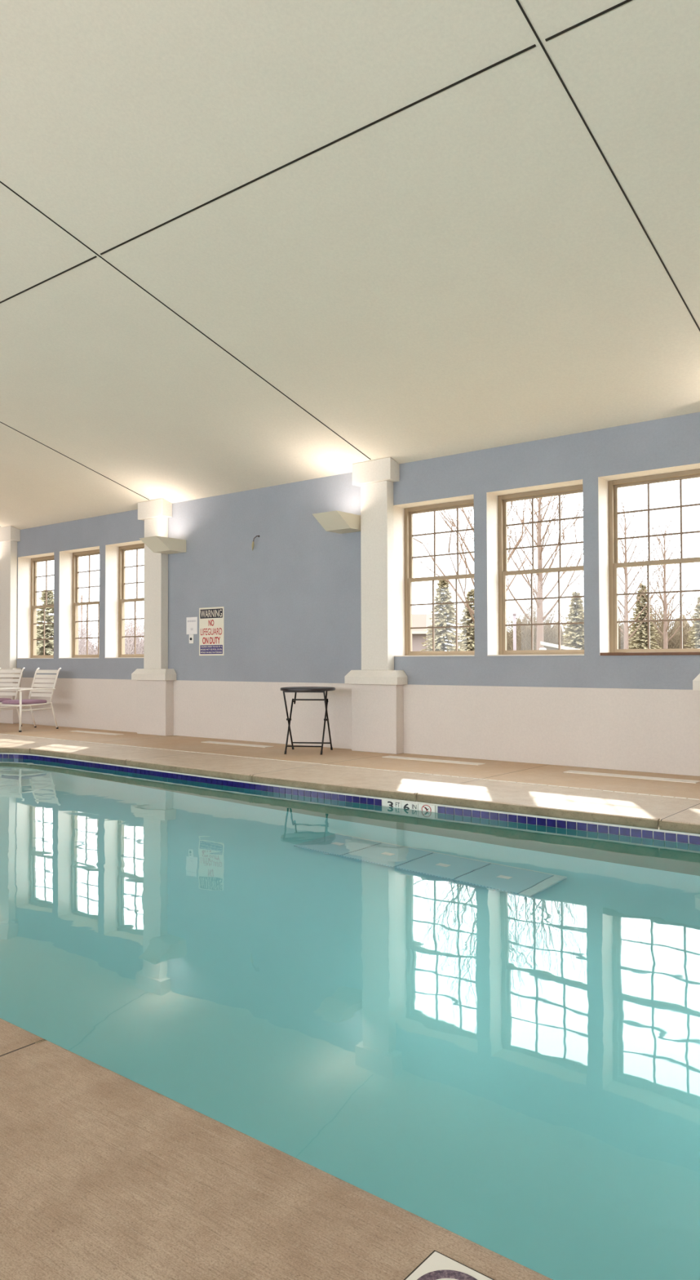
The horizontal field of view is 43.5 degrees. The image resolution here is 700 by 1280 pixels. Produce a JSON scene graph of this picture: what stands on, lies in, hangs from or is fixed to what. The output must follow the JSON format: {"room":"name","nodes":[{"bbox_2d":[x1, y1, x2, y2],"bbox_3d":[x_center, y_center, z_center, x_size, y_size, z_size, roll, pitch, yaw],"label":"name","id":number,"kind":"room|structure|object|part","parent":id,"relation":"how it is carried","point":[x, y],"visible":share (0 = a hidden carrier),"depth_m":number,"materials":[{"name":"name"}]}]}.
{"room":"indoor swimming pool","nodes":[
{"label":"indoor swimming pool","id":0,"kind":"room"},
{"bbox_2d":[0,0,699,529],"bbox_3d":[-3.414,-3.189,5.459,24.240,2.372,12.770,-1,-2,39],"label":"ceiling","id":1,"kind":"structure","parent":0,"point":[466,268],"depth_m":6.42,"materials":[{"name":"paint"}]},
{"bbox_2d":[0,421,148,499],"bbox_3d":[-5.198,-3.101,9.556,0.010,2.101,7.512,-1,-2,39],"label":"ceiling seam","id":2,"kind":"object","parent":1,"relation":"attached to","point":[0,421],"depth_m":11.48,"materials":[{"name":"black"}]},
{"bbox_2d":[0,180,371,459],"bbox_3d":[-2.109,-3.166,7.092,0.010,2.101,7.512,-1,-2,39],"label":"ceiling seam","id":3,"kind":"object","parent":1,"relation":"attached to","point":[3,184],"depth_m":7.74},
{"bbox_2d":[0,0,631,302],"bbox_3d":[-2.055,-3.139,7.163,23.560,0.009,0.013,-1,-2,39],"label":"ceiling seam","id":4,"kind":"object","parent":1,"relation":"attached to","point":[625,1],"depth_m":5.50,"materials":[{"name":"black"}]},
{"bbox_2d":[515,0,699,331],"bbox_3d":[0.966,-3.231,4.638,0.010,2.101,7.512,-1,-2,39],"label":"ceiling seam","id":5,"kind":"object","parent":1,"relation":"attached to","point":[517,1],"depth_m":5.31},
{"bbox_2d":[0,723,699,1279],"bbox_3d":[-3.415,1.183,5.343,23.640,0.001,12.130,-1,-2,39],"label":"floor","id":6,"kind":"structure","parent":0,"point":[100,1179],"depth_m":1.81,"materials":[{"name":"concrete"}]},
{"bbox_2d":[0,667,25,726],"bbox_3d":[-5.673,0.916,13.969,0.586,0.951,0.791,-1,-1,24],"label":"patio chair","id":7,"kind":"object","parent":6,"relation":"on","point":[20,671],"visible":0.73,"depth_m":14.21,"materials":[{"name":"white paint"}]},
{"bbox_2d":[0,697,11,702],"bbox_3d":[-5.704,0.955,13.895,0.480,0.054,0.528,-1,-1,24],"label":"cushion","id":8,"kind":"object","parent":7,"relation":"on","point":[1,699],"depth_m":13.91,"materials":[{"name":"purple fabric"}]},
{"bbox_3d":[-5.459,1.028,13.805,0.025,0.112,0.594,-1,-1,23],"label":"rail","id":9,"kind":"part","parent":7,"relation":"part of","materials":[{"name":"white metal"}]},
{"bbox_3d":[-5.323,0.709,14.139,0.026,0.531,0.208,-1,-1,24],"label":"post","id":10,"kind":"part","parent":7,"relation":"part of","materials":[{"name":"white metal"}]},
{"bbox_2d":[0,667,61,732],"bbox_3d":[-4.929,0.902,13.467,0.586,0.951,0.791,-1,-2,32],"label":"patio chair","id":11,"kind":"object","parent":6,"relation":"on","point":[20,703],"visible":1,"depth_m":13.55,"materials":[{"name":"white paint"}]},
{"bbox_3d":[-5.117,0.983,13.159,0.541,0.024,0.024,-1,-2,32],"label":"rail","id":12,"kind":"part","parent":11,"relation":"part of","materials":[{"name":"white metal"}]},
{"bbox_3d":[-5.183,1.021,13.546,0.025,0.112,0.594,-1,-2,33],"label":"rail","id":13,"kind":"part","parent":11,"relation":"part of","materials":[{"name":"white metal"}]},
{"bbox_3d":[-5.191,0.757,13.555,0.050,0.032,0.662,-1,-2,32],"label":"armrest","id":14,"kind":"part","parent":11,"relation":"part of","materials":[{"name":"white paint"}]},
{"bbox_3d":[-4.888,1.058,13.013,0.031,0.589,0.038,-1,-2,32],"label":"leg","id":15,"kind":"part","parent":11,"relation":"part of","materials":[{"name":"white paint"}]},
{"bbox_2d":[1,699,46,704],"bbox_3d":[-4.971,0.942,13.398,0.480,0.054,0.528,-1,-2,32],"label":"cushion","id":16,"kind":"object","parent":11,"relation":"on","point":[11,701],"depth_m":13.23,"materials":[{"name":"purple fabric"}]},
{"bbox_3d":[-5.008,1.166,13.818,0.024,0.415,0.149,-1,-2,32],"label":"leg","id":17,"kind":"part","parent":11,"relation":"part of","materials":[{"name":"white paint"}]},
{"bbox_3d":[-4.994,0.701,13.853,0.026,0.531,0.208,-1,-2,32],"label":"post","id":18,"kind":"part","parent":11,"relation":"part of","materials":[{"name":"white metal"}]},
{"bbox_3d":[-4.735,0.749,13.275,0.050,0.032,0.662,-1,-2,32],"label":"armrest","id":19,"kind":"part","parent":11,"relation":"part of","materials":[{"name":"white paint"}]},
{"bbox_3d":[-4.740,1.013,13.274,0.025,0.112,0.594,-1,-2,31],"label":"rail","id":20,"kind":"part","parent":11,"relation":"part of","materials":[{"name":"white metal"}]},
{"bbox_3d":[-4.573,1.159,13.551,0.024,0.415,0.149,-1,-2,32],"label":"leg","id":21,"kind":"part","parent":11,"relation":"part of","materials":[{"name":"white paint"}]},
{"bbox_3d":[-4.560,0.694,13.586,0.026,0.531,0.208,-1,-2,32],"label":"post","id":22,"kind":"part","parent":11,"relation":"part of","materials":[{"name":"white metal"}]},
{"bbox_2d":[68,730,124,735],"bbox_3d":[-3.709,1.353,12.804,1.130,0.006,0.150,-1,-2,39],"label":"floor vent","id":23,"kind":"object","parent":6,"relation":"in","point":[84,731],"visible":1,"depth_m":12.79,"materials":[{"name":"metal"}]},
{"bbox_2d":[201,741,273,747],"bbox_3d":[-1.423,1.304,10.981,1.140,0.006,0.150,-1,-2,39],"label":"floor vent","id":24,"kind":"object","parent":6,"relation":"in","point":[211,742],"visible":1,"depth_m":10.97,"materials":[{"name":"metal"}]},
{"bbox_2d":[280,686,335,755],"bbox_3d":[-0.483,0.918,10.060,0.632,0.745,0.632,0,-1,9],"label":"bistro table","id":25,"kind":"object","parent":6,"relation":"on","point":[296,689],"visible":1,"depth_m":9.99,"materials":[{"name":"black metal"}]},
{"bbox_3d":[-0.709,0.932,10.109,0.019,0.708,0.515,0,-1,9],"label":"leg","id":26,"kind":"part","parent":25,"relation":"part of","materials":[{"name":"black metal"}]},
{"bbox_3d":[-0.695,0.981,10.024,0.019,0.606,0.415,0,-1,9],"label":"leg","id":27,"kind":"part","parent":25,"relation":"part of","materials":[{"name":"black metal"}]},
{"bbox_3d":[-0.519,0.581,9.832,0.470,0.014,0.025,0,-1,9],"label":"hinge rail","id":28,"kind":"part","parent":25,"relation":"part of","materials":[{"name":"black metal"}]},
{"bbox_3d":[-0.290,0.979,9.963,0.019,0.606,0.415,0,-1,9],"label":"leg","id":29,"kind":"part","parent":25,"relation":"part of","materials":[{"name":"black metal"}]},
{"bbox_3d":[-0.252,0.929,10.040,0.019,0.708,0.515,0,-1,9],"label":"leg","id":30,"kind":"part","parent":25,"relation":"part of","materials":[{"name":"black metal"}]},
{"bbox_2d":[0,746,699,1279],"bbox_3d":[-0.278,1.737,4.793,15.814,1.150,4.646,-1,-2,39],"label":"swimming pool","id":31,"kind":"object","parent":6,"relation":"in","point":[617,824],"visible":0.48,"depth_m":6.15,"materials":[{"name":"concrete"}]},
{"bbox_2d":[0,758,699,1279],"bbox_3d":[-0.263,1.290,4.835,15.706,0.001,4.485,-1,-2,39],"label":"pool water","id":32,"kind":"object","parent":31,"relation":"in","point":[486,1030],"visible":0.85,"depth_m":3.16,"materials":[{"name":"teal liquid"}]},
{"bbox_2d":[2,733,699,799],"bbox_3d":[-0.094,1.249,8.714,14.145,0.004,0.018,-1,-2,39],"label":"drain","id":33,"kind":"object","parent":6,"relation":"on","point":[2,734],"visible":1,"depth_m":8.29,"materials":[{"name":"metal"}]},
{"bbox_2d":[382,755,485,765],"bbox_3d":[0.856,1.256,9.163,1.190,0.006,0.150,-1,-2,39],"label":"floor vent","id":34,"kind":"object","parent":6,"relation":"in","point":[388,757],"visible":1,"depth_m":9.13,"materials":[{"name":"metal"}]},
{"bbox_2d":[404,1250,493,1279],"bbox_3d":[0.164,1.081,1.438,0.173,0.005,0.174,-1,-2,39],"label":"depth marker","id":35,"kind":"object","parent":6,"relation":"on","point":[437,1266],"depth_m":1.50,"materials":[{"name":"white tile"}]},
{"bbox_2d":[564,770,699,783],"bbox_3d":[2.501,1.221,7.851,1.200,0.006,0.150,-1,-2,39],"label":"floor vent","id":36,"kind":"object","parent":6,"relation":"in","point":[567,771],"visible":1,"depth_m":7.82,"materials":[{"name":"metal"}]},
{"bbox_2d":[16,411,699,689],"bbox_3d":[0.470,-0.357,10.253,24.240,3.283,0.340,-1,-2,39],"label":"wall","id":37,"kind":"structure","parent":0,"point":[291,602],"depth_m":10.60,"materials":[{"name":"blue paint"}]},
{"bbox_2d":[0,525,22,724],"bbox_3d":[-5.876,-0.254,14.966,0.750,3.329,0.205,-1,-2,39],"label":"pilaster","id":38,"kind":"object","parent":37,"relation":"attached to","point":[10,535],"visible":0.68,"depth_m":14.89,"materials":[{"name":"beige paint"}]},
{"bbox_3d":[-5.874,0.556,14.947,0.750,0.160,0.205,-1,-2,39],"label":"moulding","id":39,"kind":"part","parent":38,"relation":"part of","materials":[{"name":"white paint"}]},
{"bbox_2d":[17,555,53,658],"bbox_3d":[-5.130,-0.552,14.718,1.075,1.730,0.338,-1,-2,39],"label":"window","id":40,"kind":"structure","parent":37,"relation":"in","point":[34,562],"depth_m":15.08,"materials":[{"name":"beige wood"}]},
{"bbox_3d":[-5.156,0.306,14.663,1.075,0.012,0.248,-1,-2,39],"label":"sill","id":41,"kind":"part","parent":40,"relation":"part of","materials":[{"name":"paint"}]},
{"bbox_3d":[-5.053,-0.550,14.815,1.075,1.730,0.090,-1,-2,39],"label":"frame","id":42,"kind":"part","parent":40,"relation":"part of","materials":[{"name":"beige wood"}]},
{"bbox_3d":[-5.066,-0.154,14.789,0.985,0.882,0.030,-1,-2,39],"label":"sash","id":43,"kind":"part","parent":40,"relation":"part of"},
{"bbox_3d":[-5.046,-0.961,14.834,0.985,0.818,0.030,-1,-2,39],"label":"sash","id":44,"kind":"part","parent":40,"relation":"part of","materials":[{"name":"clear glass"}]},
{"bbox_2d":[58,549,99,658],"bbox_3d":[-4.173,-0.572,13.954,1.075,1.730,0.338,-1,-2,39],"label":"window","id":45,"kind":"structure","parent":37,"relation":"in","point":[76,603],"depth_m":14.30,"materials":[{"name":"beige wood"}]},
{"bbox_3d":[-4.198,0.286,13.899,1.075,0.012,0.248,-1,-2,39],"label":"sill","id":46,"kind":"part","parent":45,"relation":"part of","materials":[{"name":"paint"}]},
{"bbox_3d":[-4.095,-0.570,14.051,1.075,1.730,0.090,-1,-2,39],"label":"frame","id":47,"kind":"part","parent":45,"relation":"part of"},
{"bbox_3d":[-4.108,-0.174,14.025,0.985,0.882,0.030,-1,-2,39],"label":"sash","id":48,"kind":"part","parent":45,"relation":"part of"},
{"bbox_3d":[-4.088,-0.981,14.071,0.985,0.818,0.030,-1,-2,39],"label":"sash","id":49,"kind":"part","parent":45,"relation":"part of","materials":[{"name":"clear glass"}]},
{"bbox_2d":[104,543,144,657],"bbox_3d":[-3.215,-0.592,13.190,1.075,1.730,0.338,-1,-2,39],"label":"window","id":50,"kind":"structure","parent":37,"relation":"in","point":[122,555],"depth_m":13.55,"materials":[{"name":"beige wood"}]},
{"bbox_3d":[-3.241,0.266,13.135,1.075,0.012,0.248,-1,-2,39],"label":"sill","id":51,"kind":"part","parent":50,"relation":"part of","materials":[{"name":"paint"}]},
{"bbox_3d":[-3.138,-0.590,13.287,1.075,1.730,0.090,-1,-2,39],"label":"frame","id":52,"kind":"part","parent":50,"relation":"part of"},
{"bbox_3d":[-3.150,-0.195,13.261,0.985,0.882,0.030,-1,-2,39],"label":"sash","id":53,"kind":"part","parent":50,"relation":"part of","materials":[{"name":"beige wood"}]},
{"bbox_3d":[-3.131,-1.001,13.307,0.985,0.818,0.030,-1,-2,39],"label":"sash","id":54,"kind":"part","parent":50,"relation":"part of","materials":[{"name":"clear glass"}]},
{"bbox_2d":[131,497,176,736],"bbox_3d":[-2.797,-0.319,12.509,0.750,3.329,0.205,-1,-2,39],"label":"pilaster","id":55,"kind":"object","parent":37,"relation":"attached to","point":[155,682],"visible":1,"depth_m":12.44,"materials":[{"name":"beige paint"}]},
{"bbox_3d":[-2.794,0.491,12.490,0.750,0.160,0.205,-1,-2,39],"label":"moulding","id":56,"kind":"part","parent":55,"relation":"part of","materials":[{"name":"white paint"}]},
{"bbox_2d":[138,535,186,554],"bbox_3d":[-2.595,-1.313,12.163,0.370,0.170,0.529,-1,-2,39],"label":"wall sconce","id":57,"kind":"object","parent":37,"relation":"attached to","point":[161,544],"visible":1,"depth_m":12.08,"materials":[{"name":"paint"}]},
{"bbox_2d":[189,634,194,643],"bbox_3d":[-2.199,-0.014,12.146,0.090,0.126,0.020,-1,-2,39],"label":"switch plate","id":58,"kind":"object","parent":37,"relation":"attached to","point":[191,636],"visible":1,"depth_m":12.13,"materials":[{"name":"white plastic"}]},
{"bbox_2d":[186,617,197,634],"bbox_3d":[-2.191,-0.198,12.154,0.224,0.238,0.004,-1,-2,39],"label":"paper notice","id":59,"kind":"object","parent":37,"relation":"attached to","point":[192,622],"visible":1,"depth_m":12.15,"materials":[{"name":"white paper"}]},
{"bbox_2d":[199,606,224,655],"bbox_3d":[-1.881,-0.116,11.903,0.490,0.655,0.006,-1,-2,39],"label":"warning sign","id":60,"kind":"object","parent":37,"relation":"attached to","point":[211,620],"visible":1,"depth_m":11.90,"materials":[{"name":"white plastic"}]},
{"bbox_2d":[252,534,259,550],"bbox_3d":[-1.221,-1.260,11.361,0.106,0.199,0.039,0,-1,3],"label":"stub","id":61,"kind":"object","parent":37,"relation":"attached to","point":[259,535],"visible":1,"depth_m":11.35,"materials":[{"name":"beige metal"}]},
{"bbox_2d":[312,510,360,533],"bbox_3d":[-0.129,-1.365,10.196,0.370,0.170,0.529,-1,-2,39],"label":"wall sconce","id":62,"kind":"object","parent":37,"relation":"attached to","point":[337,522],"visible":0.82,"depth_m":10.10,"materials":[{"name":"paint"}]},
{"bbox_2d":[20,677,699,776],"bbox_3d":[0.363,0.894,10.086,23.640,0.775,0.014,-1,-2,39],"label":"wainscot","id":63,"kind":"structure","parent":37,"relation":"attached to","point":[653,731],"depth_m":9.41,"materials":[{"name":"beige paint"}]},
{"bbox_2d":[344,457,408,754],"bbox_3d":[0.291,-0.384,10.046,0.750,3.329,0.205,-1,-2,39],"label":"pilaster","id":64,"kind":"object","parent":37,"relation":"attached to","point":[377,689],"visible":1,"depth_m":9.99,"materials":[{"name":"beige paint"}]},
{"bbox_3d":[0.293,0.425,10.027,0.750,0.160,0.205,-1,-2,39],"label":"moulding","id":65,"kind":"part","parent":64,"relation":"part of","materials":[{"name":"white paint"}]},
{"bbox_2d":[394,498,475,656],"bbox_3d":[1.006,-0.682,9.823,1.075,1.730,0.338,-1,-2,39],"label":"window","id":66,"kind":"structure","parent":37,"relation":"in","point":[409,512],"depth_m":10.03,"materials":[{"name":"beige wood"}]},
{"bbox_3d":[0.980,0.176,9.768,1.075,0.012,0.248,-1,-2,39],"label":"sill","id":67,"kind":"part","parent":66,"relation":"part of","materials":[{"name":"paint"}]},
{"bbox_3d":[1.070,-0.284,9.894,0.985,0.882,0.030,-1,-2,39],"label":"sash","id":68,"kind":"part","parent":66,"relation":"part of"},
{"bbox_3d":[1.090,-1.091,9.940,0.985,0.818,0.030,-1,-2,39],"label":"sash","id":69,"kind":"part","parent":66,"relation":"part of","materials":[{"name":"clear glass"}]},
{"bbox_2d":[487,484,584,656],"bbox_3d":[1.969,-0.702,9.055,1.075,1.730,0.338,-1,-2,39],"label":"window","id":70,"kind":"structure","parent":37,"relation":"in","point":[503,500],"depth_m":9.26,"materials":[{"name":"beige wood"}]},
{"bbox_3d":[1.943,0.156,9.000,1.075,0.012,0.248,-1,-2,39],"label":"sill","id":71,"kind":"part","parent":70,"relation":"part of","materials":[{"name":"paint"}]},
{"bbox_3d":[2.053,-1.111,9.172,0.985,0.818,0.030,-1,-2,39],"label":"sash","id":72,"kind":"part","parent":70,"relation":"part of","materials":[{"name":"clear glass"}]},
{"bbox_3d":[2.033,-0.304,9.126,0.985,0.882,0.030,-1,-2,39],"label":"sash","id":73,"kind":"part","parent":70,"relation":"part of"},
{"bbox_2d":[600,468,699,655],"bbox_3d":[2.928,-0.722,8.280,1.075,1.732,0.354,-1,-2,39],"label":"window","id":74,"kind":"structure","parent":37,"relation":"in","point":[613,486],"depth_m":8.49,"materials":[{"name":"beige wood"}]},
{"bbox_3d":[2.997,-0.325,8.357,0.985,0.882,0.030,-1,-2,39],"label":"sash","id":75,"kind":"part","parent":74,"relation":"part of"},
{"bbox_3d":[3.017,-1.132,8.403,0.985,0.818,0.030,-1,-2,39],"label":"sash","id":76,"kind":"part","parent":74,"relation":"part of","materials":[{"name":"clear glass"}]},
{"bbox_2d":[693,673,699,690],"bbox_3d":[3.371,-0.450,7.589,0.750,3.329,0.205,-1,-2,39],"label":"pilaster","id":77,"kind":"object","parent":37,"relation":"attached to","point":[696,682],"visible":1,"depth_m":7.71,"materials":[{"name":"beige paint"}]},
{"label":"outside","id":78,"kind":"structure","parent":0,"visible":0},
{"bbox_3d":[16.661,3.466,68.910,180.000,1.250,111.400,-1,-2,39],"label":"ground","id":79,"kind":"structure","parent":78,"visible":0},
{"bbox_2d":[36,589,53,655],"bbox_3d":[-9.777,0.238,28.329,2.389,3.931,2.399,-1,-2,39],"label":"conifer","id":80,"kind":"object","parent":79,"relation":"on","point":[49,628],"visible":0.27,"depth_m":28.18,"materials":[{"name":"green plant"}]},
{"bbox_2d":[36,591,133,630],"bbox_3d":[-15.087,-0.143,47.670,0.599,5.167,16.016,0,-1,11],"label":"power line","id":81,"kind":"object","parent":79,"relation":"on","point":[82,598],"visible":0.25,"depth_m":49.18,"materials":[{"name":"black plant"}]},
{"bbox_2d":[38,595,144,654],"bbox_3d":[-11.827,0.008,40.913,13.763,4.551,16.121,0,-1,-17],"label":"thicket","id":82,"kind":"object","parent":79,"relation":"on","point":[129,642],"visible":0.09,"depth_m":36.81,"materials":[{"name":"plant"}]},
{"bbox_2d":[412,613,447,651],"bbox_3d":[2.014,0.508,42.925,5.350,3.550,3.860,0,-1,4],"label":"house","id":83,"kind":"structure","parent":79,"relation":"on","point":[418,620],"depth_m":41.40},
{"bbox_2d":[421,579,467,651],"bbox_3d":[3.363,-0.085,31.836,2.472,4.642,2.505,-1,-2,39],"label":"conifer","id":84,"kind":"object","parent":79,"relation":"on","point":[448,610],"visible":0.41,"depth_m":31.66,"materials":[{"name":"green plant"}]},
{"bbox_2d":[453,588,475,650],"bbox_3d":[4.805,0.128,34.666,2.363,4.327,2.308,-1,-2,39],"label":"conifer","id":85,"kind":"object","parent":79,"relation":"on","point":[470,642],"visible":0.35,"depth_m":34.57,"materials":[{"name":"green plant"}]},
{"bbox_2d":[413,495,559,622],"bbox_3d":[2.951,-2.050,20.767,4.608,7.638,4.384,1,-2,-34],"label":"bare tree","id":86,"kind":"object","parent":79,"relation":"on","point":[471,611],"visible":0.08,"depth_m":20.75,"materials":[{"name":"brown plant"}]},
{"bbox_2d":[512,613,516,650],"bbox_3d":[4.800,0.545,25.547,0.105,2.660,0.110,-1,-2,39],"label":"post","id":87,"kind":"object","parent":79,"relation":"on","point":[514,615],"visible":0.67,"depth_m":25.53,"materials":[{"name":"white wood"}]},
{"bbox_2d":[452,488,644,649],"bbox_3d":[5.226,-2.378,26.056,5.110,8.525,4.868,0,-1,-12],"label":"bare tree","id":88,"kind":"object","parent":79,"relation":"on","point":[538,591],"visible":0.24,"depth_m":25.87,"materials":[{"name":"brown plant"}]},
{"bbox_2d":[540,641,581,649],"bbox_3d":[4.901,0.884,19.376,1.330,1.698,1.000,0,-1,14],"label":"garden shed","id":89,"kind":"object","parent":79,"relation":"on","point":[548,646],"visible":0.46,"depth_m":19.01,"materials":[{"name":"white"}]},
{"bbox_2d":[562,591,584,649],"bbox_3d":[8.241,0.172,31.952,2.004,4.044,2.083,-1,-2,39],"label":"conifer","id":90,"kind":"object","parent":79,"relation":"on","point":[577,610],"visible":0.37,"depth_m":31.85,"materials":[{"name":"green plant"}]},
{"bbox_2d":[451,577,699,650],"bbox_3d":[12.846,-0.392,42.968,16.967,5.305,12.073,-1,-1,17],"label":"trees","id":91,"kind":"object","parent":79,"relation":"on","point":[524,638],"visible":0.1,"depth_m":40.55,"materials":[{"name":"brown plant"}]},
{"bbox_2d":[506,613,698,648],"bbox_3d":[15.364,0.353,49.398,17.300,4.081,4.082,-1,-1,18],"label":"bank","id":92,"kind":"object","parent":79,"relation":"on","point":[682,614],"visible":0.02,"depth_m":48.46,"materials":[{"name":"white snow"}]},
{"bbox_2d":[551,486,690,648],"bbox_3d":[8.847,-1.726,28.531,4.482,7.316,3.384,-1,-1,19],"label":"bare tree","id":93,"kind":"object","parent":79,"relation":"on","point":[626,589],"visible":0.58,"depth_m":28.60,"materials":[{"name":"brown plant"}]},
{"bbox_2d":[628,583,662,648],"bbox_3d":[12.046,-0.019,36.167,2.248,4.669,2.294,0,-1,-25],"label":"conifer","id":94,"kind":"object","parent":79,"relation":"on","point":[642,641],"visible":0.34,"depth_m":36.10,"materials":[{"name":"green plant"}]},
{"bbox_2d":[621,502,699,648],"bbox_3d":[11.635,-1.548,32.344,3.112,7.120,3.323,0,-1,2],"label":"bare tree","id":95,"kind":"object","parent":79,"relation":"on","point":[666,616],"visible":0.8,"depth_m":32.45,"materials":[{"name":"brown plant"}]},
{"bbox_2d":[684,596,699,648],"bbox_3d":[14.299,0.209,35.423,2.153,4.096,2.207,-1,-2,39],"label":"conifer","id":96,"kind":"object","parent":79,"relation":"on","point":[694,637],"visible":0.43,"depth_m":35.46,"materials":[{"name":"green plant"}]}
]}

